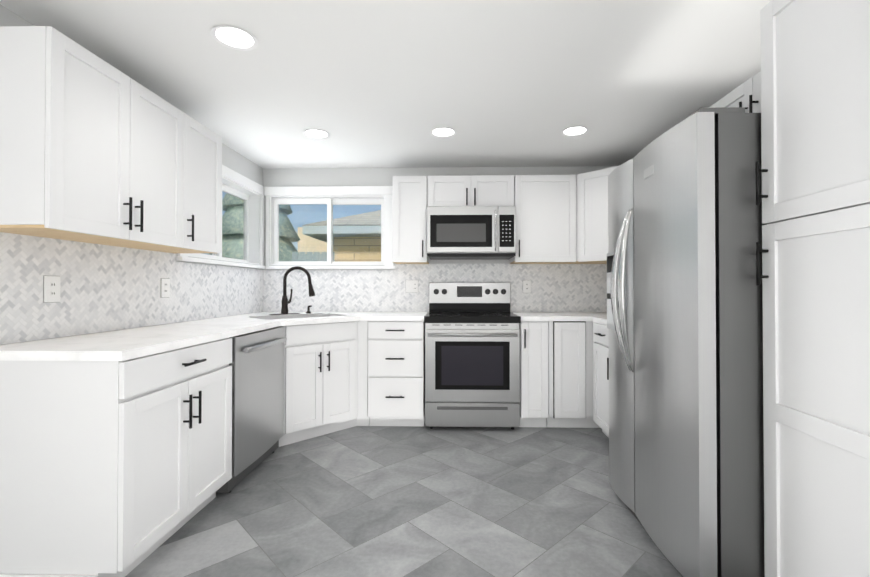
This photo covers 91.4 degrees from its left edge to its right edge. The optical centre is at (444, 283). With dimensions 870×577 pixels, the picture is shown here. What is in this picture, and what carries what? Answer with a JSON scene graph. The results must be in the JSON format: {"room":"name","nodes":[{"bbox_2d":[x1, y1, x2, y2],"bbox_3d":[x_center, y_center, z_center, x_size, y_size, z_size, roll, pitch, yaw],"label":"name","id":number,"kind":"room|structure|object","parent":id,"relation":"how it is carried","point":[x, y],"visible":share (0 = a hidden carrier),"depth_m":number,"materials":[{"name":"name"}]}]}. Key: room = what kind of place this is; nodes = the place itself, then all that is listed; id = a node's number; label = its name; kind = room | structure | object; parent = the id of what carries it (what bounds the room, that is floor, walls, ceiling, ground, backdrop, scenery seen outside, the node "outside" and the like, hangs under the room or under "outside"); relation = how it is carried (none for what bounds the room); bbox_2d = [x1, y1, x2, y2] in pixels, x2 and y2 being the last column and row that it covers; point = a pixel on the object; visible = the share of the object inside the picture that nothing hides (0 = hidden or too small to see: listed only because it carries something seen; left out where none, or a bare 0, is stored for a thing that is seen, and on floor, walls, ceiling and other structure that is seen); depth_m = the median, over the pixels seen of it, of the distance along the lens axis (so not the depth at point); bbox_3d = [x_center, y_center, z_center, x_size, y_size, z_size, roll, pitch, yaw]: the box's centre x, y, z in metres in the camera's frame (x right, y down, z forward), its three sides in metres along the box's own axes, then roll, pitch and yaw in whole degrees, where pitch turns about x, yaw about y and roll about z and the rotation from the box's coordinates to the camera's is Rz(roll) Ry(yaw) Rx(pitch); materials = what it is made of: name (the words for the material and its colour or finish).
{"room":"kitchen","nodes":[
{"label":"kitchen","id":0,"kind":"room"},
{"bbox_2d":[0,4,262,344],"bbox_3d":[-1.905,0.005,0.900,0.160,2.300,6.400,0,-1,1],"label":"wall","id":1,"kind":"structure","parent":0,"point":[235,161],"depth_m":3.52,"materials":[{"name":"grey paint"}]},
{"bbox_2d":[0,26,221,252],"bbox_3d":[-1.612,-0.585,2.195,0.360,0.762,1.188,0,-1,1],"label":"upper cabinet","id":2,"kind":"object","parent":1,"relation":"attached to","point":[94,149],"visible":1,"depth_m":1.82,"materials":[{"name":"white paint"}]},
{"bbox_2d":[0,232,262,344],"bbox_3d":[-1.775,0.028,2.847,0.008,0.462,2.499,0,-1,1],"label":"backsplash","id":3,"kind":"structure","parent":1,"relation":"attached to","point":[104,288],"depth_m":2.23,"materials":[{"name":"tile"}]},
{"bbox_2d":[43,275,59,302],"bbox_3d":[-1.788,0.025,1.938,0.009,0.123,0.080,0,-1,1],"label":"electrical outlet","id":4,"kind":"object","parent":3,"relation":"attached to","point":[51,289],"visible":1,"depth_m":1.93,"materials":[{"name":"grey plastic"}]},
{"bbox_2d":[160,278,169,297],"bbox_3d":[-1.770,0.028,2.697,0.009,0.123,0.080,0,-1,1],"label":"electrical outlet","id":5,"kind":"object","parent":3,"relation":"attached to","point":[165,288],"visible":1,"depth_m":2.69,"materials":[{"name":"grey plastic"}]},
{"bbox_2d":[176,165,265,268],"bbox_3d":[-1.806,-0.543,3.434,0.179,0.795,1.230,0,-1,1],"label":"window","id":6,"kind":"structure","parent":1,"relation":"in","point":[251,223],"depth_m":3.92,"materials":[{"name":"white"}]},
{"bbox_2d":[0,0,770,168],"bbox_3d":[-0.043,-1.171,0.868,3.885,0.050,6.720,0,-1,1],"label":"ceiling","id":7,"kind":"structure","parent":0,"point":[394,83],"depth_m":2.24,"materials":[{"name":"white paint"}]},
{"bbox_2d":[210,25,258,50],"bbox_3d":[-0.965,-1.132,1.960,0.200,0.004,0.200,0,-1,1],"label":"recessed light","id":8,"kind":"object","parent":7,"relation":"in","point":[231,37],"visible":1,"depth_m":1.96,"materials":[{"name":"white plastic"}]},
{"bbox_2d":[302,129,329,138],"bbox_3d":[-0.957,-1.120,3.180,0.200,0.004,0.200,0,-1,1],"label":"recessed light","id":9,"kind":"object","parent":7,"relation":"in","point":[315,133],"visible":1,"depth_m":3.19,"materials":[{"name":"white plastic"}]},
{"bbox_2d":[430,128,456,137],"bbox_3d":[-0.007,-1.120,3.148,0.200,0.004,0.200,0,-1,1],"label":"recessed light","id":10,"kind":"object","parent":7,"relation":"in","point":[442,132],"visible":1,"depth_m":3.15,"materials":[{"name":"white plastic"}]},
{"bbox_2d":[561,126,588,135],"bbox_3d":[0.963,-1.120,3.125,0.200,0.004,0.200,0,-1,1],"label":"recessed light","id":11,"kind":"object","parent":7,"relation":"in","point":[575,131],"visible":1,"depth_m":3.13,"materials":[{"name":"white plastic"}]},
{"bbox_2d":[125,425,681,576],"bbox_3d":[-0.043,1.179,0.845,3.885,0.050,6.720,0,-1,1],"label":"floor","id":12,"kind":"structure","parent":0,"point":[394,501],"depth_m":2.15,"materials":[{"name":"tile"}]},
{"bbox_2d":[0,337,231,576],"bbox_3d":[-1.465,0.726,1.942,0.666,0.878,0.786,0,-1,1],"label":"base cabinet","id":13,"kind":"object","parent":12,"relation":"on","point":[116,468],"depth_m":1.57,"materials":[{"name":"white paint"}]},
{"bbox_2d":[216,326,286,492],"bbox_3d":[-1.411,0.735,2.677,0.663,0.876,0.672,0,-1,1],"label":"dishwasher","id":14,"kind":"object","parent":12,"relation":"on","point":[257,364],"visible":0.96,"depth_m":2.56,"materials":[{"name":"silver metal"}]},
{"bbox_2d":[279,321,369,446],"bbox_3d":[-1.186,0.742,3.540,1.130,0.878,1.050,0,-1,1],"label":"base cabinet","id":15,"kind":"object","parent":12,"relation":"on","point":[325,378],"visible":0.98,"depth_m":3.24,"materials":[{"name":"white paint"}]},
{"bbox_2d":[0,312,307,360],"bbox_3d":[-1.441,0.274,2.814,0.660,0.039,2.529,0,-1,1],"label":"countertop","id":16,"kind":"structure","parent":15,"relation":"on","point":[123,344],"depth_m":1.90,"materials":[{"name":"white stone"}]},
{"bbox_2d":[269,266,314,314],"bbox_3d":[-1.316,0.057,3.702,0.366,0.419,0.217,0,-1,1],"label":"gooseneck faucet","id":17,"kind":"object","parent":16,"relation":"on","point":[285,302],"visible":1,"depth_m":3.70,"materials":[{"name":"black metal"}]},
{"bbox_2d":[320,320,347,322],"bbox_3d":[-0.757,0.280,3.185,0.152,0.035,0.477,0,-1,1],"label":"countertop","id":18,"kind":"structure","parent":15,"relation":"on","point":[321,321],"depth_m":3.24,"materials":[{"name":"white stone"}]},
{"bbox_2d":[288,312,427,324],"bbox_3d":[-0.641,0.281,3.502,0.967,0.039,1.116,0,-1,1],"label":"countertop","id":19,"kind":"structure","parent":15,"relation":"on","point":[313,317],"depth_m":3.43,"materials":[{"name":"white stone"}]},
{"bbox_2d":[368,321,424,425],"bbox_3d":[-0.386,0.744,3.723,0.453,0.878,0.665,0,-1,1],"label":"base cabinet","id":20,"kind":"object","parent":12,"relation":"on","point":[396,373],"visible":1,"depth_m":3.43,"materials":[{"name":"white paint"}]},
{"bbox_2d":[424,283,520,428],"bbox_3d":[0.232,0.585,3.680,0.770,1.195,0.706,0,-1,1],"label":"range","id":21,"kind":"object","parent":12,"relation":"on","point":[472,354],"visible":1,"depth_m":3.38,"materials":[{"name":"silver metal"}]},
{"bbox_2d":[519,321,548,426],"bbox_3d":[0.734,0.744,3.697,0.223,0.878,0.665,0,-1,1],"label":"base cabinet","id":22,"kind":"object","parent":12,"relation":"on","point":[533,402],"visible":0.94,"depth_m":3.41,"materials":[{"name":"white paint"}]},
{"bbox_2d":[546,321,599,427],"bbox_3d":[1.312,0.744,3.699,0.926,0.878,0.633,0,-1,1],"label":"base cabinet","id":23,"kind":"object","parent":12,"relation":"on","point":[570,374],"visible":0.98,"depth_m":3.40,"materials":[{"name":"white paint"}]},
{"bbox_2d":[593,321,608,437],"bbox_3d":[1.452,0.736,2.901,0.665,0.878,0.962,0,-1,1],"label":"base cabinet","id":24,"kind":"object","parent":12,"relation":"on","point":[600,375],"visible":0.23,"depth_m":3.17,"materials":[{"name":"white paint"}]},
{"bbox_2d":[511,312,606,324],"bbox_3d":[1.196,0.280,3.219,1.180,0.035,1.596,0,-1,1],"label":"countertop","id":25,"kind":"structure","parent":24,"relation":"on","point":[599,317],"depth_m":3.42,"materials":[{"name":"white stone"}]},
{"bbox_2d":[607,107,766,576],"bbox_3d":[1.282,0.267,1.954,0.908,1.797,0.890,0,-1,1],"label":"refrigerator","id":26,"kind":"object","parent":12,"relation":"on","point":[685,328],"visible":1,"depth_m":1.56,"materials":[{"name":"silver metal"}]},
{"bbox_2d":[755,0,869,576],"bbox_3d":[1.414,0.091,1.262,0.665,2.134,0.470,0,-1,1],"label":"pantry cabinet","id":27,"kind":"object","parent":12,"relation":"on","point":[815,120],"visible":1,"depth_m":1.29,"materials":[{"name":"white paint"}]},
{"bbox_2d":[263,166,615,269],"bbox_3d":[0.034,0.037,4.136,3.885,2.300,0.160,0,-1,1],"label":"wall","id":28,"kind":"structure","parent":0,"point":[279,177],"depth_m":4.08,"materials":[{"name":"grey paint"}]},
{"bbox_2d":[266,186,394,268],"bbox_3d":[-1.107,-0.536,4.126,1.284,0.795,0.185,0,-1,1],"label":"window","id":29,"kind":"structure","parent":28,"relation":"in","point":[330,202],"depth_m":4.15,"materials":[{"name":"white"}]},
{"bbox_2d":[392,176,428,263],"bbox_3d":[-0.301,-0.569,3.886,0.306,0.762,0.360,0,-1,1],"label":"upper cabinet","id":30,"kind":"object","parent":28,"relation":"attached to","point":[409,219],"visible":1,"depth_m":3.75,"materials":[{"name":"white paint"}]},
{"bbox_2d":[263,264,606,311],"bbox_3d":[0.036,0.040,4.051,3.555,0.462,0.008,0,-1,1],"label":"backsplash","id":31,"kind":"structure","parent":28,"relation":"attached to","point":[568,287],"depth_m":4.05,"materials":[{"name":"tile"}]},
{"bbox_2d":[406,280,417,292],"bbox_3d":[-0.308,0.026,4.049,0.122,0.123,0.012,0,-1,1],"label":"outlet","id":32,"kind":"object","parent":31,"relation":"attached to","point":[411,286],"visible":1,"depth_m":4.05,"materials":[{"name":"grey plastic"}]},
{"bbox_2d":[523,280,530,292],"bbox_3d":[0.786,0.029,4.025,0.080,0.123,0.009,0,-1,1],"label":"electrical outlet","id":33,"kind":"object","parent":31,"relation":"attached to","point":[526,286],"visible":1,"depth_m":4.02,"materials":[{"name":"grey plastic"}]},
{"bbox_2d":[427,175,513,205],"bbox_3d":[0.238,-0.808,3.876,0.765,0.284,0.360,0,-1,1],"label":"upper cabinet","id":34,"kind":"object","parent":28,"relation":"attached to","point":[489,190],"visible":0.81,"depth_m":3.74,"materials":[{"name":"white paint"}]},
{"bbox_2d":[427,206,515,259],"bbox_3d":[0.236,-0.447,3.820,0.763,0.431,0.463,0,-1,1],"label":"microwave","id":35,"kind":"object","parent":34,"relation":"attached to","point":[471,232],"visible":1,"depth_m":3.64,"materials":[{"name":"silver metal"}]},
{"bbox_2d":[510,175,575,263],"bbox_3d":[0.891,-0.569,3.859,0.535,0.762,0.360,0,-1,1],"label":"upper cabinet","id":36,"kind":"object","parent":28,"relation":"attached to","point":[545,205],"visible":1,"depth_m":3.73,"materials":[{"name":"white paint"}]},
{"bbox_2d":[569,166,617,263],"bbox_3d":[1.481,-0.570,3.702,0.645,0.762,0.645,0,-1,1],"label":"upper cabinet","id":37,"kind":"object","parent":28,"relation":"attached to","point":[592,217],"visible":0.44,"depth_m":3.61,"materials":[{"name":"white paint"}]},
{"label":"outside","id":38,"kind":"structure","parent":0,"visible":0},
{"bbox_3d":[0.499,2.417,24.828,120.000,0.050,110.000,0,-1,1],"label":"lawn","id":39,"kind":"structure","parent":38,"visible":0},
{"bbox_2d":[208,193,299,260],"bbox_3d":[-4.399,-1.187,9.973,3.315,6.864,3.400,0,-1,1],"label":"tree","id":40,"kind":"object","parent":39,"relation":"on","point":[232,231],"depth_m":9.31,"materials":[{"name":"green plant"}]},
{"bbox_2d":[292,252,334,261],"bbox_3d":[-2.125,0.849,6.906,0.690,2.730,0.065,0,-1,1],"label":"fence","id":41,"kind":"object","parent":39,"relation":"on","point":[311,256],"depth_m":6.89,"materials":[{"name":"grey"}]},
{"bbox_2d":[298,227,333,253],"bbox_3d":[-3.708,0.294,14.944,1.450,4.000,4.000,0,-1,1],"label":"garage","id":42,"kind":"structure","parent":39,"relation":"on","point":[307,243],"depth_m":12.97,"materials":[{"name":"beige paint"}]},
{"bbox_2d":[302,225,380,261],"bbox_3d":[3.437,0.557,13.764,12.610,3.450,10.020,0,-1,1],"label":"house","id":43,"kind":"structure","parent":39,"relation":"on","point":[358,236],"depth_m":9.40,"materials":[{"name":"stone"}]},
{"bbox_2d":[302,210,380,225],"bbox_3d":[3.456,-2.188,13.771,12.670,2.020,10.000,0,-1,1],"label":"roofing","id":44,"kind":"object","parent":43,"relation":"on","point":[361,218],"depth_m":9.29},
{"bbox_3d":[1.819,0.004,0.813,0.160,2.300,6.400,0,-1,1],"label":"wall","id":45,"kind":"structure","parent":0,"visible":0},
{"bbox_2d":[709,71,760,112],"bbox_3d":[1.583,-0.809,1.981,0.360,0.319,0.935,0,-1,1],"label":"upper cabinet","id":46,"kind":"object","parent":45,"relation":"attached to","point":[747,94],"visible":0.19,"depth_m":2.02,"materials":[{"name":"white paint"}]}
]}

